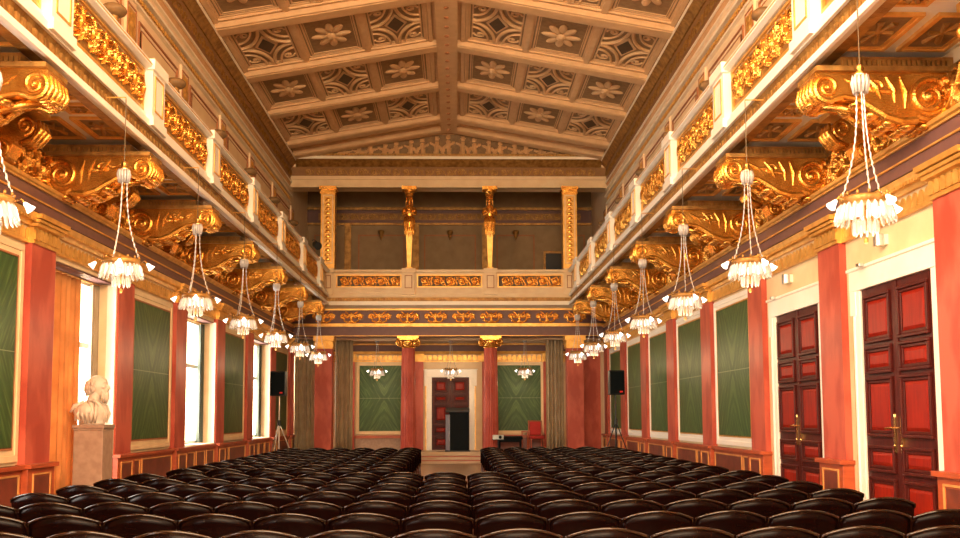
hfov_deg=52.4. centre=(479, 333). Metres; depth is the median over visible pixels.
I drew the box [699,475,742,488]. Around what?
chair
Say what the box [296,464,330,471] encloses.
chair
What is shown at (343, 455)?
chair
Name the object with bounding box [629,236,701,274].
console
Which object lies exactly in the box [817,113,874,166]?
console
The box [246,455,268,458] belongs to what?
chair
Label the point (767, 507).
chair
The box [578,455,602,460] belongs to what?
chair
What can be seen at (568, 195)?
pier
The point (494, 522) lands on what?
chair
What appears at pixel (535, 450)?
chair
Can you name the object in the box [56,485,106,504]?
chair
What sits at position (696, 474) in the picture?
chair
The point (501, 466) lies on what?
chair
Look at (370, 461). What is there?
chair
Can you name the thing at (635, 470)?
chair
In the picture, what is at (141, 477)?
chair
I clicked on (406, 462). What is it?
chair
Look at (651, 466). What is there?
chair
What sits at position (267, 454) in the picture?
chair
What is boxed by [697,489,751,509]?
chair
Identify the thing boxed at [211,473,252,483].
chair
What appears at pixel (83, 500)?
chair
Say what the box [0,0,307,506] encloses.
wall
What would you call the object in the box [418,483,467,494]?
chair
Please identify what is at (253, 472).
chair
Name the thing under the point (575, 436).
pillar
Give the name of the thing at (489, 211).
caryatid
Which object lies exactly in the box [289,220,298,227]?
wall lamp
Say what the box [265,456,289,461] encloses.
chair
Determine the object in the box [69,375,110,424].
bust
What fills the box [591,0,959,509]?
wall
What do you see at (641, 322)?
chandelier
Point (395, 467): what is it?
chair
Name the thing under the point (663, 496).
chair
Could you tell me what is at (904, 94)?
console
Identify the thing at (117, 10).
wall lamp
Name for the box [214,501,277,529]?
chair
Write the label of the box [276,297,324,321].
console
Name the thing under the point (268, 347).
window
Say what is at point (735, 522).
chair
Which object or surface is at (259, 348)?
curtain
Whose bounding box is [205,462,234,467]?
chair
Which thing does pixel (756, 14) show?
wall lamp
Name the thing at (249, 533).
chair
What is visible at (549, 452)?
chair
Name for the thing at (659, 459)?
chair
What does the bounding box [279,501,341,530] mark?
chair
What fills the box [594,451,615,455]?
chair
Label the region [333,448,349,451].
chair
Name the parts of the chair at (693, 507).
crest rail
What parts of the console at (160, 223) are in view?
plate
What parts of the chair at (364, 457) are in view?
crest rail, backrest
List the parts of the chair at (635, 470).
crest rail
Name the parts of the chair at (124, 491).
crest rail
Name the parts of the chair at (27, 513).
crest rail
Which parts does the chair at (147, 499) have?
crest rail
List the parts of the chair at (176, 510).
crest rail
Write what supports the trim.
attached to the wall at (698, 388)
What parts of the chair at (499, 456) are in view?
crest rail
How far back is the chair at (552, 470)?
13.14 m
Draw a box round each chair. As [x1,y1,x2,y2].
[0,504,16,518]
[0,516,26,535]
[0,532,31,537]
[10,493,66,519]
[17,502,81,536]
[27,514,101,537]
[47,531,122,537]
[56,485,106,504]
[68,492,124,516]
[84,502,147,532]
[93,478,139,492]
[103,514,176,537]
[108,485,158,502]
[124,473,165,482]
[126,492,182,513]
[134,530,211,537]
[140,478,186,491]
[149,501,212,530]
[160,484,210,500]
[166,468,204,477]
[168,473,209,483]
[178,513,251,537]
[184,492,240,513]
[188,478,233,491]
[189,465,218,475]
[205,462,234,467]
[205,468,243,477]
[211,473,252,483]
[212,484,262,500]
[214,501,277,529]
[220,530,300,537]
[221,459,247,464]
[225,465,255,471]
[235,457,258,461]
[235,478,280,491]
[239,462,268,467]
[242,491,297,513]
[244,468,282,476]
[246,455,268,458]
[252,459,279,464]
[253,473,294,483]
[253,513,325,537]
[257,453,278,456]
[261,464,292,471]
[264,484,314,500]
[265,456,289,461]
[267,451,286,454]
[272,461,303,467]
[277,449,295,452]
[278,454,297,458]
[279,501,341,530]
[282,477,327,490]
[283,468,320,477]
[286,459,311,464]
[287,448,301,450]
[287,452,305,456]
[295,456,320,461]
[296,451,313,454]
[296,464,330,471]
[296,472,337,483]
[299,491,355,514]
[301,449,320,452]
[306,454,326,458]
[306,461,337,467]
[307,529,389,537]
[310,448,325,450]
[314,452,333,456]
[315,459,344,464]
[315,483,365,502]
[318,451,339,454]
[322,467,359,478]
[325,449,345,452]
[325,456,351,461]
[327,512,399,537]
[328,477,373,492]
[331,454,356,458]
[331,464,366,471]
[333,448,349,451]
[337,452,361,456]
[339,472,380,485]
[340,461,372,467]
[344,451,366,454]
[344,500,406,533]
[347,458,377,464]
[350,449,370,452]
[352,456,381,461]
[356,448,373,451]
[357,491,412,517]
[359,454,385,458]
[361,467,398,479]
[364,452,388,456]
[367,464,402,471]
[367,483,416,504]
[369,450,392,455]
[373,461,405,471]
[374,449,395,452]
[375,477,420,494]
[376,447,397,450]
[378,458,408,471]
[382,456,411,471]
[382,472,423,486]
[386,454,413,472]
[391,452,415,472]
[392,528,476,537]
[394,450,417,473]
[396,449,419,473]
[399,447,421,474]
[401,512,473,534]
[408,500,471,517]
[414,490,469,504]
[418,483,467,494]
[422,477,466,486]
[424,472,465,479]
[467,471,508,494]
[468,476,512,504]
[469,482,518,517]
[471,490,525,534]
[473,499,535,535]
[475,512,547,537]
[479,528,562,537]
[480,447,502,471]
[481,448,503,471]
[482,450,507,471]
[484,452,509,470]
[485,453,512,470]
[487,455,515,470]
[489,458,519,470]
[491,460,523,471]
[493,463,528,471]
[496,467,533,479]
[504,447,524,451]
[506,448,528,452]
[508,450,533,454]
[509,471,550,485]
[511,451,537,456]
[514,453,539,459]
[514,476,559,492]
[517,455,546,461]
[520,482,569,502]
[521,458,550,464]
[525,460,557,468]
[528,421,544,448]
[528,447,548,450]
[528,490,582,514]
[530,463,564,470]
[531,448,551,451]
[534,450,557,453]
[535,466,572,477]
[537,499,599,531]
[538,451,563,456]
[543,453,568,458]
[548,455,574,460]
[549,511,620,537]
[552,447,569,450]
[552,471,592,480]
[553,457,583,463]
[556,448,576,451]
[559,460,589,467]
[560,476,605,490]
[561,449,580,453]
[565,527,648,537]
[566,463,600,470]
[567,451,587,455]
[571,482,620,499]
[573,453,595,457]
[574,466,611,476]
[576,446,593,449]
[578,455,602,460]
[581,448,598,451]
[584,489,639,512]
[586,457,613,463]
[588,449,606,453]
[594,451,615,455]
[594,460,624,466]
[594,471,634,482]
[600,446,617,449]
[601,453,624,457]
[601,499,663,527]
[603,463,635,470]
[607,448,623,451]
[607,476,651,489]
[610,455,633,459]
[613,449,633,452]
[614,466,650,475]
[618,457,645,462]
[621,451,643,454]
[622,482,671,498]
[622,511,693,537]
[629,460,656,465]
[631,453,653,456]
[636,470,676,481]
[639,455,664,459]
[640,462,672,470]
[641,489,695,510]
[650,527,733,537]
[651,457,675,462]
[652,466,689,474]
[653,475,697,487]
[663,459,690,465]
[665,498,726,526]
[672,481,721,497]
[677,462,709,470]
[679,470,718,480]
[691,466,728,474]
[695,510,765,537]
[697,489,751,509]
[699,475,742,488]
[720,470,760,480]
[723,481,772,497]
[728,498,789,526]
[736,526,819,537]
[744,475,788,488]
[753,488,807,510]
[768,510,838,537]
[774,481,822,498]
[791,497,852,528]
[809,488,864,512]
[821,526,904,537]
[840,509,911,537]
[854,497,915,532]
[906,525,959,537]
[912,509,959,531]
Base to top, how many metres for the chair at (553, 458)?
0.837 m
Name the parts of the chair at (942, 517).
crest rail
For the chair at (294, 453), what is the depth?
18.77 m
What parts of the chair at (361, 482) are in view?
crest rail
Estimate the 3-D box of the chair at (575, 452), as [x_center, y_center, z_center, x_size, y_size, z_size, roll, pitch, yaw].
[1.916,2.706,19.102,0.516,0.837,0.503,0,-5,-2]
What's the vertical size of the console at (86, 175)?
0.780 m
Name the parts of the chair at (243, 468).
crest rail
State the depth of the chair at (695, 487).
10.02 m
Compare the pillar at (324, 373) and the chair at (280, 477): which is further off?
the pillar at (324, 373)
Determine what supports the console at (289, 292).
attached to the wall at (154, 401)
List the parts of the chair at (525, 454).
backrest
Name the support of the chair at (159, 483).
on the floor
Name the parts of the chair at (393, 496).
crest rail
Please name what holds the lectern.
on the steps
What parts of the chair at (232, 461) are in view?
backrest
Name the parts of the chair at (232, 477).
crest rail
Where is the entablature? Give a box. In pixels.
[290,133,606,340]
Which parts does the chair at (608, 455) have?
backrest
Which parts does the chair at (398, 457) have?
crest rail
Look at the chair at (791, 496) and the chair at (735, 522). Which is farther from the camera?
the chair at (791, 496)
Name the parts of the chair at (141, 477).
backrest, crest rail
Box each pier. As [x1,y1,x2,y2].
[319,186,337,269]
[559,186,577,269]
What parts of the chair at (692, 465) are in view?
crest rail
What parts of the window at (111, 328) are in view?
curtain rail, frame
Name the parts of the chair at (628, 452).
backrest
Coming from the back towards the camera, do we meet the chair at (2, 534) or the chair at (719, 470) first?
the chair at (719, 470)
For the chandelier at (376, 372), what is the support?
hanging from the ceiling
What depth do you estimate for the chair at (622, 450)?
19.88 m
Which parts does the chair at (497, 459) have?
crest rail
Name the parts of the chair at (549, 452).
backrest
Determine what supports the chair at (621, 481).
on the floor
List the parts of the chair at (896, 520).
crest rail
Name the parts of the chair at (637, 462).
crest rail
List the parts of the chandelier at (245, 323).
bead chain, bead chain, crown glass, bead chain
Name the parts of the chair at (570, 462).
crest rail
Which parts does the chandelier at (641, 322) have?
crown glass, bead chain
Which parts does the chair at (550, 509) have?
crest rail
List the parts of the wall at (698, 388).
dado panel, marble panel, dado panel, marble panel, dado panel, marble panel, pedestal panel, bead moulding, wall moulding, dado panel, marble panel, panel, pedestal panel, dado panel, marble panel, pedestal panel, gilt moulding, pedestal panel, pedestal panel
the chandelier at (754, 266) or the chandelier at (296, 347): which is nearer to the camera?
the chandelier at (754, 266)
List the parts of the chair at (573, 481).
crest rail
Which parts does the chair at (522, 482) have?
crest rail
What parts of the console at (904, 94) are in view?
plate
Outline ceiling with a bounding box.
[200,0,688,159]
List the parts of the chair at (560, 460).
backrest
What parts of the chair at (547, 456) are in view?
backrest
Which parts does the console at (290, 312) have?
plate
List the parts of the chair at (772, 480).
crest rail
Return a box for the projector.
[492,435,503,447]
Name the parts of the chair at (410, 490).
crest rail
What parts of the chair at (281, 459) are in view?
backrest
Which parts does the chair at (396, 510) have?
crest rail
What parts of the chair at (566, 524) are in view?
crest rail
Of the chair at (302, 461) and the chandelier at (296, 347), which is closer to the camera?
the chair at (302, 461)
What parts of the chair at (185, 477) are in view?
crest rail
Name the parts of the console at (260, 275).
plate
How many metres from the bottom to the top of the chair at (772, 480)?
0.837 m
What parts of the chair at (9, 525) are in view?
crest rail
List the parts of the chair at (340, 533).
backrest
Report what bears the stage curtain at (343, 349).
hanging from the entablature
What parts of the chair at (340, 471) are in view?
crest rail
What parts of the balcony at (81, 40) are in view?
coffer frame, panel frame, coffer frame, coffer frame, coffer frame, scroll panel, panel frame, coffer frame, coffer frame, scroll panel, panel frame, handrail, coffer frame, scroll panel, panel frame, panel frame, scroll panel, panel frame, scroll panel, panel frame, scroll panel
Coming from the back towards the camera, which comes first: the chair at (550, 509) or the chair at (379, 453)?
the chair at (379, 453)
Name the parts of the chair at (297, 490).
crest rail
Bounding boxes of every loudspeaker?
[270,371,286,395]
[608,370,624,394]
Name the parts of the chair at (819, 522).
crest rail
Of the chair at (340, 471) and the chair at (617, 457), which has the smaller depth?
the chair at (340, 471)
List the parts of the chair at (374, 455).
backrest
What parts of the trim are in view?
moulding, moulding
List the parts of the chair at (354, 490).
crest rail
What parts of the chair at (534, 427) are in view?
backrest, frame, seat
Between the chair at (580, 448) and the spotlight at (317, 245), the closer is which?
the chair at (580, 448)
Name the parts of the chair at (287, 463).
crest rail, backrest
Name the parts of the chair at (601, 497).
crest rail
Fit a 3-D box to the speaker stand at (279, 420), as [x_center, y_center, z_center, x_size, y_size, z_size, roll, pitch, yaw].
[-5.123,2.625,25.067,0.973,2.060,0.954,0,-5,-1]
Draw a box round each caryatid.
[402,186,416,267]
[482,186,496,267]
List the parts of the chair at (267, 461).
crest rail, backrest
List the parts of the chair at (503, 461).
crest rail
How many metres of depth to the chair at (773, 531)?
5.91 m
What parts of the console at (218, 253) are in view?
plate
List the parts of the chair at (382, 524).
crest rail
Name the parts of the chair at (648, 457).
backrest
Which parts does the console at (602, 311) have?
plate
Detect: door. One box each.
[423,369,477,449]
[766,281,823,483]
[845,238,943,515]
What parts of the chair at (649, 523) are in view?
crest rail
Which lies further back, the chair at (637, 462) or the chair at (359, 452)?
the chair at (359, 452)
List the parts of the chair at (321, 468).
crest rail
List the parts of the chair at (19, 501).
crest rail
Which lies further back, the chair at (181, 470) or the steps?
the steps
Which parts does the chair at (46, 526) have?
crest rail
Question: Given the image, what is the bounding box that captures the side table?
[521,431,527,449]
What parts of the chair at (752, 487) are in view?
crest rail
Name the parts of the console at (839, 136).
plate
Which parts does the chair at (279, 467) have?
crest rail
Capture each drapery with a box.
[403,216,414,236]
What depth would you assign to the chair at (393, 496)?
8.92 m
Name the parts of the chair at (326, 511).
crest rail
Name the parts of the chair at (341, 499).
crest rail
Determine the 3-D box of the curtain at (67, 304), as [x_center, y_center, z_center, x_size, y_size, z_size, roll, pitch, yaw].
[-5.958,0.881,13.671,0.156,3.510,1.600,0,-5,-1]
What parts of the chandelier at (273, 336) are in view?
bead chain, crown glass, bead chain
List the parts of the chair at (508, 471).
crest rail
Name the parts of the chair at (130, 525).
crest rail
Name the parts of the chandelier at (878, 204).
lamp shade, bead chain, hanging rod, crown, crown glass, bead chain, bead chain, lamp shade, lamp shade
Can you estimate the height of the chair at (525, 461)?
0.837 m
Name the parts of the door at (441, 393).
panel moulding, panel moulding, panel moulding, panel moulding, panel moulding, raised panel, raised panel, raised panel, raised panel, raised panel, panel moulding, panel moulding, panel moulding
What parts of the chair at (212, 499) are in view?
crest rail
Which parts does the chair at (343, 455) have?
backrest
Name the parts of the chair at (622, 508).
crest rail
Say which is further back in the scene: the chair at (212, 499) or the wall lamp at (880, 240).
the wall lamp at (880, 240)
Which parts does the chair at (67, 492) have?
crest rail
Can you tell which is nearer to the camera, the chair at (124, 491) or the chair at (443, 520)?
the chair at (443, 520)
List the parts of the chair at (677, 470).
crest rail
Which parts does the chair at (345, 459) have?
crest rail, backrest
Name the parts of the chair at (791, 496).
crest rail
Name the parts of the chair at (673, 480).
crest rail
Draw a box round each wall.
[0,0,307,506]
[293,164,603,269]
[314,340,600,449]
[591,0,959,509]
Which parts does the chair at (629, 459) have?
backrest, crest rail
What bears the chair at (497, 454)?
on the floor
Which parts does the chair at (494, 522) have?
crest rail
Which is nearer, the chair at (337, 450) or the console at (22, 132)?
the console at (22, 132)
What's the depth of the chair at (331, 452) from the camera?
19.74 m
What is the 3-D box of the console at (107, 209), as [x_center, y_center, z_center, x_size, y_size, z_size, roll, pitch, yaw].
[-5.444,-2.017,14.604,0.653,0.640,0.340,0,-5,-1]
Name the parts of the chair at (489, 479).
crest rail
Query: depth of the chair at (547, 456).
17.92 m
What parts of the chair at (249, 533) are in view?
backrest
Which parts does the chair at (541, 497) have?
crest rail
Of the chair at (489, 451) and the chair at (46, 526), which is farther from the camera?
the chair at (489, 451)
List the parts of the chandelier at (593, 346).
crown glass, bead chain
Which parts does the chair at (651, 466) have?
backrest, crest rail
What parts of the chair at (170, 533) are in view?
backrest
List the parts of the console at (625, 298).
plate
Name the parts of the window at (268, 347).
frame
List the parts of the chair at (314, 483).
crest rail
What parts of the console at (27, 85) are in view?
plate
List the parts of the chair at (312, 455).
backrest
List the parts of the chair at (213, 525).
crest rail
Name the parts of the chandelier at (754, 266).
lamp shade, bead chain, hanging rod, crown glass, crown, bead chain, hanging arm, bead chain, lamp shade, lamp shade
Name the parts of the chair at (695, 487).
crest rail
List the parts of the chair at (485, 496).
crest rail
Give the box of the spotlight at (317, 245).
[312,240,321,249]
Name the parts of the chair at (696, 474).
crest rail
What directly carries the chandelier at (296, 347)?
hanging from the balcony at (81, 40)
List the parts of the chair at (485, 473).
crest rail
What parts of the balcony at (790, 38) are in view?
scroll panel, panel frame, scroll panel, panel frame, scroll panel, panel frame, scroll panel, panel frame, handrail, scroll panel, panel frame, coffer frame, coffer frame, panel frame, scroll panel, coffer frame, coffer frame, coffer frame, panel frame, coffer frame, coffer frame, coffer frame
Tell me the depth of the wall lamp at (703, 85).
17.86 m
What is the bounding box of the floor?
[421,464,480,487]
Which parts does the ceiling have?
coffer frame, coffer frame, coffer frame, coffer frame, coffer frame, coffer frame, coffer frame, coffer frame, coffer frame, coffer frame, coffer frame, coffer frame, coffer frame, coffer frame, coffer frame, coffer frame, coffer frame, coffer frame, coffer frame, coffer frame, coffer frame, coffer frame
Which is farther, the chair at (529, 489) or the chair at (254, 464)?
the chair at (254, 464)
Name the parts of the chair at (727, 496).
crest rail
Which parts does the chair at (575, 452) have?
backrest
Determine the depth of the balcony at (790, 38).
12.22 m
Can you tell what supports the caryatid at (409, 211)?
attached to the entablature
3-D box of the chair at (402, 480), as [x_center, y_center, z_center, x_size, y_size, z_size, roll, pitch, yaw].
[-0.928,2.041,11.151,0.516,0.837,0.503,0,-5,-1]
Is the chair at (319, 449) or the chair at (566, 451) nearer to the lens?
the chair at (566, 451)
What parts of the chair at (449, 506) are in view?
crest rail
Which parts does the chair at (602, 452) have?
backrest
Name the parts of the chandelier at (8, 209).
crown glass, bead chain, lamp shade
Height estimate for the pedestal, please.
1.410 m
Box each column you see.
[395,336,420,448]
[478,336,502,447]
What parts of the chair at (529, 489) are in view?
crest rail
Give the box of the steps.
[421,450,480,463]
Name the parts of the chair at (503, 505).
crest rail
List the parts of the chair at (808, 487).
crest rail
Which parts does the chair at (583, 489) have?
crest rail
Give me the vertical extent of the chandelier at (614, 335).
2.291 m
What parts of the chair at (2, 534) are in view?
backrest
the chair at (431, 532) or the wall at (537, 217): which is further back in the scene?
the wall at (537, 217)
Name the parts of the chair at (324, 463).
crest rail, backrest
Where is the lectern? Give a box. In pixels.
[445,408,469,451]
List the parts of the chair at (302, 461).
backrest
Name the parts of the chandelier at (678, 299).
bead chain, hanging rod, crown, crown glass, bead chain, bead chain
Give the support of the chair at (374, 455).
on the floor
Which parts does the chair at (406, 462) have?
crest rail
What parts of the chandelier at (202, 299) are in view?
bead chain, bead chain, crown glass, crown, hanging rod, bead chain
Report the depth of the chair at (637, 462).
15.08 m
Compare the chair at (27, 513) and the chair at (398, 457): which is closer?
the chair at (27, 513)
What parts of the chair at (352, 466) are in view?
crest rail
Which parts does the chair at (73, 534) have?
backrest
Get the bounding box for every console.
[0,52,69,126]
[0,110,51,164]
[43,144,164,205]
[97,185,140,220]
[129,200,221,246]
[162,234,197,255]
[185,236,259,274]
[208,264,236,280]
[224,262,287,295]
[253,282,308,310]
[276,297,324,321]
[572,297,619,321]
[586,281,640,309]
[605,262,667,294]
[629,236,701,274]
[654,264,681,279]
[663,200,750,247]
[689,234,723,255]
[713,146,829,206]
[739,189,782,220]
[795,57,952,138]
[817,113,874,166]
[955,2,959,38]
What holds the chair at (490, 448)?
on the floor
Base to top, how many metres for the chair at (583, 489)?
0.837 m
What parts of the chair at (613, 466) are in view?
crest rail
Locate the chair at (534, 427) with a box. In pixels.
[528,421,544,448]
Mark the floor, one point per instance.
(426, 469)
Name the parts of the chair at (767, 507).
crest rail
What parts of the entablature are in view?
moulding, gilt moulding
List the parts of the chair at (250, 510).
crest rail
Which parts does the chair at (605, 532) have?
backrest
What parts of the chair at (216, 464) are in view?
crest rail, backrest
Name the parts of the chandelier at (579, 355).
crown glass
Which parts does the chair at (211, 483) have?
crest rail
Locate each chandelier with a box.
[0,70,34,234]
[88,97,154,292]
[170,167,220,320]
[223,212,262,337]
[259,279,291,349]
[285,287,314,358]
[305,284,330,365]
[367,341,387,379]
[441,341,460,379]
[515,340,534,379]
[566,284,589,364]
[580,297,606,357]
[599,244,630,349]
[625,213,661,336]
[662,168,706,319]
[721,99,776,292]
[826,0,902,243]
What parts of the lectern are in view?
panel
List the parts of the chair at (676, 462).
crest rail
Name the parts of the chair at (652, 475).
backrest, crest rail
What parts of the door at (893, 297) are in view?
raised panel, panel moulding, panel moulding, raised panel, panel moulding, raised panel, panel moulding, raised panel, panel moulding, raised panel, handle, handle, panel moulding, raised panel, panel moulding, raised panel, panel moulding, raised panel, panel moulding, raised panel, panel moulding, raised panel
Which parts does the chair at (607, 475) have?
crest rail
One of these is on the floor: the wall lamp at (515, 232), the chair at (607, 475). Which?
the chair at (607, 475)
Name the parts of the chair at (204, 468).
crest rail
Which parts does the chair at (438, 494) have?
crest rail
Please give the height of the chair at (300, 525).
0.837 m
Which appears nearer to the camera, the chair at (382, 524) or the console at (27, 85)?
the chair at (382, 524)
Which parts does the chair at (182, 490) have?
crest rail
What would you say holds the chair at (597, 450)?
on the floor
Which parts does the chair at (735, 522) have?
crest rail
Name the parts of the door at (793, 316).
panel moulding, raised panel, panel moulding, raised panel, panel moulding, raised panel, raised panel, panel moulding, panel moulding, raised panel, handle, handle, panel moulding, raised panel, panel moulding, raised panel, raised panel, panel moulding, panel moulding, raised panel, panel moulding, raised panel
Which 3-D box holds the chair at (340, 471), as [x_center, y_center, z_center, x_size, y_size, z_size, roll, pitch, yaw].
[-1.867,2.224,13.256,0.516,0.837,0.503,0,-5,-1]
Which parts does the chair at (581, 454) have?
backrest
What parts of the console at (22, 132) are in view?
plate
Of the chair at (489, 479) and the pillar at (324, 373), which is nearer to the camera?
the chair at (489, 479)
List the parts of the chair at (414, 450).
backrest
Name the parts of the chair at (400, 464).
crest rail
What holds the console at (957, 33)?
attached to the wall at (698, 388)
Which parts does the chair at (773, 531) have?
backrest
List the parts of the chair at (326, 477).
crest rail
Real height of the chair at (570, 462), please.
0.837 m
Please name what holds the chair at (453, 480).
on the floor
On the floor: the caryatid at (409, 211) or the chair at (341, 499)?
the chair at (341, 499)
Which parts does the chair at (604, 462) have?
backrest, crest rail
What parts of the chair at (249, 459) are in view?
backrest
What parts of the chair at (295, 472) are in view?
crest rail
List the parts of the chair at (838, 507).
crest rail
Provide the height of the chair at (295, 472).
0.837 m
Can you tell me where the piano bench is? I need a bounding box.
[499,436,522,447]
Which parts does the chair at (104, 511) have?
crest rail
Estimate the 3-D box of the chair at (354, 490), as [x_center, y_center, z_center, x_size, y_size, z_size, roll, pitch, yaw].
[-1.428,1.955,10.114,0.516,0.837,0.503,0,-5,-1]
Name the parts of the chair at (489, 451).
backrest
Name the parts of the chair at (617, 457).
backrest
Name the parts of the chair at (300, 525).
crest rail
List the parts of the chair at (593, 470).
crest rail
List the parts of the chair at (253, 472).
crest rail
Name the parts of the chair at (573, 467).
backrest, crest rail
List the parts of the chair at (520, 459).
backrest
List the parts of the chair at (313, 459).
backrest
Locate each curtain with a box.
[49,272,80,494]
[86,285,99,399]
[195,324,204,442]
[255,345,261,436]
[294,339,314,449]
[335,340,352,449]
[546,340,563,448]
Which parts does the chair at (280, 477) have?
crest rail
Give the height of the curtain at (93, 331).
3.510 m
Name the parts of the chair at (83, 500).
crest rail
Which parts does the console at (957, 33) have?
plate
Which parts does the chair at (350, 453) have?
backrest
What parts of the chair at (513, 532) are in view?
backrest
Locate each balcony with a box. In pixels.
[0,0,329,304]
[325,268,571,294]
[568,0,959,304]
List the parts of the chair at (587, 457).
backrest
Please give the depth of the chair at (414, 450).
20.78 m
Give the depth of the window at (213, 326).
21.59 m
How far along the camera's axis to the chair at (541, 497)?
8.95 m
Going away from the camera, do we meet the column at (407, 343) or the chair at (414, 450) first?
the chair at (414, 450)
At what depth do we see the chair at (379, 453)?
18.81 m
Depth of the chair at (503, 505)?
7.91 m
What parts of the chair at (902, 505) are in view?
crest rail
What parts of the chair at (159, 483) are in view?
crest rail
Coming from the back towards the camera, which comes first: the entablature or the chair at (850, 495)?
the entablature
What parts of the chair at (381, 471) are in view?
crest rail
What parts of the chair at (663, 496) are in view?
crest rail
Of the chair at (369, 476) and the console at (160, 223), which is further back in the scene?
the console at (160, 223)
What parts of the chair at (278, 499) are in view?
crest rail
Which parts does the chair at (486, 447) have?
backrest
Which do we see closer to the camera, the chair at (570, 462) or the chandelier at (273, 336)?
the chair at (570, 462)
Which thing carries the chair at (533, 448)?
on the floor
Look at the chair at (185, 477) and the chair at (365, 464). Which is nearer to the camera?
the chair at (185, 477)
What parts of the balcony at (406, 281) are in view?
scroll panel, panel frame, handrail, scroll panel, panel frame, scroll panel, panel frame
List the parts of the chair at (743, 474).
crest rail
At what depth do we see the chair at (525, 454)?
17.92 m
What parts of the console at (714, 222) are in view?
plate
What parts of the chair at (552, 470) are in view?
crest rail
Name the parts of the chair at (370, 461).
backrest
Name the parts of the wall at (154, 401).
marble panel, dado panel, pedestal panel, pedestal panel, gilt moulding, marble panel, dado panel, pedestal panel, panel, dado panel, wall moulding, bead moulding, pedestal panel, marble panel, dado panel, pedestal panel, dado panel, marble panel, dado panel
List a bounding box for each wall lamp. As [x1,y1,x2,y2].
[103,2,127,22]
[169,77,185,92]
[214,129,226,138]
[244,167,256,176]
[269,197,280,205]
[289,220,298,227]
[378,230,383,239]
[447,230,452,239]
[512,230,518,239]
[615,197,622,203]
[635,168,644,175]
[699,80,708,91]
[751,6,767,21]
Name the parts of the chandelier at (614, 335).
crown glass, bead chain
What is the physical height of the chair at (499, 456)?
0.837 m
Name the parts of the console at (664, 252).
plate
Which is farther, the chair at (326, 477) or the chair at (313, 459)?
the chair at (313, 459)
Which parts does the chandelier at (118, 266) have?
lamp shade, bead chain, lamp shade, crown glass, crown, hanging rod, bead chain, lamp shade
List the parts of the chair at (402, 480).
crest rail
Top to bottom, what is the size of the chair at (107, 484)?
0.837 m
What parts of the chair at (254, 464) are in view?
crest rail, backrest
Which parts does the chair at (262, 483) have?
crest rail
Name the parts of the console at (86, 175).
plate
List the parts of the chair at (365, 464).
backrest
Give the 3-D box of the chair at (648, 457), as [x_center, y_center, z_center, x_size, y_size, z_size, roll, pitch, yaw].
[3.024,2.542,17.222,0.516,0.837,0.503,0,-5,-2]
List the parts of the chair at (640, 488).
crest rail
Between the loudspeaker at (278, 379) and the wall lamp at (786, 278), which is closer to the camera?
the wall lamp at (786, 278)
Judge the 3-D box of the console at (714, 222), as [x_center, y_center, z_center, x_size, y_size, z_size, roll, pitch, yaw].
[3.848,-1.817,16.454,1.476,0.780,0.540,0,-5,-1]
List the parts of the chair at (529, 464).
crest rail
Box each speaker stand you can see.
[271,396,289,450]
[607,395,626,448]
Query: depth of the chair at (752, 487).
10.03 m
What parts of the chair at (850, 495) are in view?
crest rail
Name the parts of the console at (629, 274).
plate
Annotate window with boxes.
[49,262,117,451]
[185,315,216,446]
[253,338,270,438]
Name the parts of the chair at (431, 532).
backrest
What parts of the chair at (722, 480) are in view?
crest rail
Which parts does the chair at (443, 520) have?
crest rail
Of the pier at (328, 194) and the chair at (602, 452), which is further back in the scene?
the pier at (328, 194)
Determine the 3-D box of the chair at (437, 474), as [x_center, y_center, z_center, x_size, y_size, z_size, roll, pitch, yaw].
[-0.430,2.126,12.177,0.516,0.837,0.503,0,-5,-1]
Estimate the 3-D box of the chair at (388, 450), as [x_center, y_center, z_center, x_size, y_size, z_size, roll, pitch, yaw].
[-2.059,2.877,20.916,0.516,0.837,0.503,0,-5,-2]
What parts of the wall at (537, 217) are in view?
gallery moulding, doorway casing, dark doorway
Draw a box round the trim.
[152,0,733,189]
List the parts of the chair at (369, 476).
crest rail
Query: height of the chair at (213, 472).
0.837 m
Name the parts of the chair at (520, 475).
crest rail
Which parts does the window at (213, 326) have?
frame, sill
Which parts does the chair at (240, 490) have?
crest rail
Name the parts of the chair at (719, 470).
crest rail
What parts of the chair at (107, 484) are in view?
crest rail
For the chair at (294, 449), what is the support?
on the floor
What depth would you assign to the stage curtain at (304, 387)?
31.75 m
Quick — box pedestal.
[72,425,114,485]
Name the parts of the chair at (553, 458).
backrest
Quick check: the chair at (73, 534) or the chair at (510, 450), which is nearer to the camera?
the chair at (73, 534)
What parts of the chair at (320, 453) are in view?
backrest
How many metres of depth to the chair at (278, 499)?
8.89 m
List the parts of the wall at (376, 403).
dado rail, marble panel, marble panel, dado rail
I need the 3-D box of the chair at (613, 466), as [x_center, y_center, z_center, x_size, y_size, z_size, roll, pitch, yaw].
[2.037,2.298,14.311,0.516,0.837,0.503,0,-5,-2]
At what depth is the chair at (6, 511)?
7.84 m
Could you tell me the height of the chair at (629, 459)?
0.837 m
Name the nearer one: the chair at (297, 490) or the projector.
the chair at (297, 490)
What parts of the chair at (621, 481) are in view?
crest rail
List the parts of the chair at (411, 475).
crest rail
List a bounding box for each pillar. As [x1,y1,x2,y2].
[313,336,335,449]
[563,335,585,448]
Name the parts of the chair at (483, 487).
crest rail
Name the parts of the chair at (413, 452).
backrest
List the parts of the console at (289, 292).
plate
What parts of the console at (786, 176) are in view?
plate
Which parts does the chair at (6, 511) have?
crest rail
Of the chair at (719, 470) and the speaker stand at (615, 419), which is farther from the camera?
the speaker stand at (615, 419)
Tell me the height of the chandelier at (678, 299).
2.291 m
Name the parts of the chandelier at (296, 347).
crown glass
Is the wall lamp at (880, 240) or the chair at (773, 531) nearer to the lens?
the chair at (773, 531)

